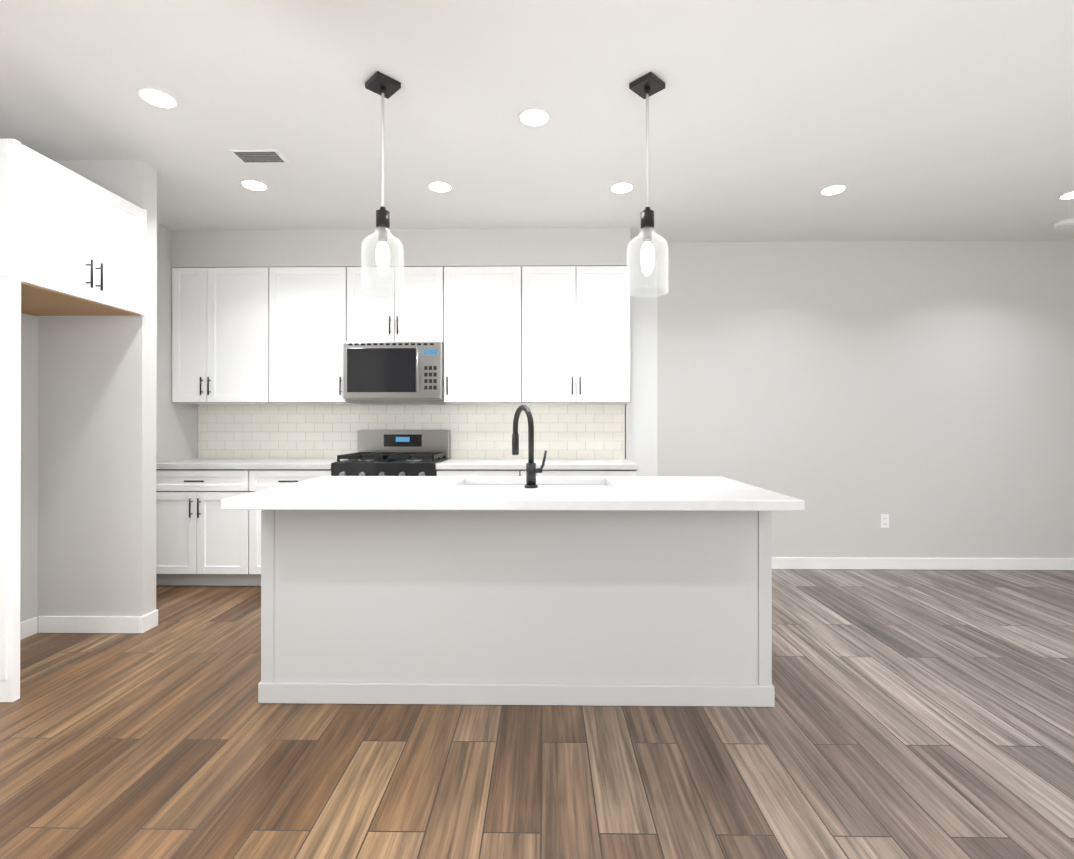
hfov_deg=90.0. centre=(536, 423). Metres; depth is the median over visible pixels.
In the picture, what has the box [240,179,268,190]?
recessed light
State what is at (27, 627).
baseboard
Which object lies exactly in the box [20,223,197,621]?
wall
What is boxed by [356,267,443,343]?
upper cabinet
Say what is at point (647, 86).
pendant light
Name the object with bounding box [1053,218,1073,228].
smoke detector
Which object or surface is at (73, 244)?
surround
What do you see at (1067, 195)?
recessed light
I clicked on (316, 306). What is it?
upper cabinet
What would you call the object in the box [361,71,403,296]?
pendant light
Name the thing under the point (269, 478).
base cabinet
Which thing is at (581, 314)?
upper cabinet
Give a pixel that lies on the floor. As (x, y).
(920, 715)
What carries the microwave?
attached to the upper cabinet at (417, 315)
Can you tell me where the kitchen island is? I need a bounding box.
[253,481,774,706]
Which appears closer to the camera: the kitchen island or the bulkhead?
the kitchen island
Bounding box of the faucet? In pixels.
[512,405,546,487]
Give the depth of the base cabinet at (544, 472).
3.89 m
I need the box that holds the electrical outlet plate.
[881,514,888,527]
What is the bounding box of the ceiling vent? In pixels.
[229,149,288,162]
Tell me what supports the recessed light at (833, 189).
in the ceiling
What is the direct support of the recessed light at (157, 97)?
in the ceiling
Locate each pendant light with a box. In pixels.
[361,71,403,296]
[627,72,668,296]
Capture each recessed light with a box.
[136,87,178,108]
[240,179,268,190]
[427,181,452,192]
[518,108,550,126]
[609,182,634,192]
[819,184,847,194]
[1058,191,1073,199]
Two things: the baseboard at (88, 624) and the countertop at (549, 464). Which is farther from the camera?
the countertop at (549, 464)
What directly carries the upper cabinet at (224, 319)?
attached to the wall at (920, 393)
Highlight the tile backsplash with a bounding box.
[198,404,625,458]
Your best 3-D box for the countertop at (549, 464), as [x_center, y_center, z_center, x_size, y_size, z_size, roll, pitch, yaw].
[-1.066,0.312,4.205,3.607,0.040,0.630,0,0,1]
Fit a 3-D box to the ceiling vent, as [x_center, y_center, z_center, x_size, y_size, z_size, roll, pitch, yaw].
[-1.578,-1.520,3.054,0.270,0.010,0.140,0,0,1]
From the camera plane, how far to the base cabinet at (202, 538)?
3.93 m
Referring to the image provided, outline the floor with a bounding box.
[0,569,1073,858]
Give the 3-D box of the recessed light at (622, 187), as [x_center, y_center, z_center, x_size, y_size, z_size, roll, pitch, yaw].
[0.548,-1.521,3.465,0.164,0.005,0.164,0,0,1]
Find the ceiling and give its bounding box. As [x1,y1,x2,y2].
[0,0,1073,241]
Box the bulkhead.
[172,228,630,267]
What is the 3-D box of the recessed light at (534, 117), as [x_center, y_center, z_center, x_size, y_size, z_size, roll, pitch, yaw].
[-0.013,-1.523,2.673,0.164,0.005,0.164,0,0,1]
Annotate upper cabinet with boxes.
[172,267,275,403]
[276,267,360,403]
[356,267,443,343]
[444,266,531,403]
[532,266,629,403]
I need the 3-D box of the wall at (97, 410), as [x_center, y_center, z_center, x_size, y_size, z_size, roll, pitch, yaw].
[-2.583,-0.160,3.162,0.608,2.730,0.115,0,0,1]
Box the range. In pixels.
[331,430,449,475]
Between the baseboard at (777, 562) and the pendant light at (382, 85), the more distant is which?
the baseboard at (777, 562)
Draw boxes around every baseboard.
[20,617,35,639]
[36,612,151,632]
[772,557,1073,569]
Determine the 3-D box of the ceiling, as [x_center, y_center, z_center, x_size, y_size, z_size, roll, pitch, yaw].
[1.168,-1.581,0.936,8.370,0.100,7.320,0,0,1]
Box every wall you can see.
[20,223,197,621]
[38,160,156,616]
[361,240,1073,557]
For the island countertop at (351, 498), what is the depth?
2.09 m
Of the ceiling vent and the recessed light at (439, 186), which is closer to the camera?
the ceiling vent
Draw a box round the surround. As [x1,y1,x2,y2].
[0,138,146,701]
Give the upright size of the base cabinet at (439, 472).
0.876 m
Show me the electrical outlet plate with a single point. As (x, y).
(884, 520)
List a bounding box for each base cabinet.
[156,469,259,585]
[256,469,330,585]
[437,470,525,475]
[536,470,636,475]
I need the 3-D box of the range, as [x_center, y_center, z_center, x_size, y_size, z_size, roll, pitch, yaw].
[-1.112,0.630,4.170,0.754,1.155,0.677,0,0,1]
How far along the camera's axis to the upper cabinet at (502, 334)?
4.19 m
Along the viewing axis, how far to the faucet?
2.43 m
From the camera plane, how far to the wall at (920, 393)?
4.47 m
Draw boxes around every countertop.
[156,459,638,469]
[221,485,804,512]
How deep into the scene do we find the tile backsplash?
4.51 m
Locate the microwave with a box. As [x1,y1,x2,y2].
[344,342,443,400]

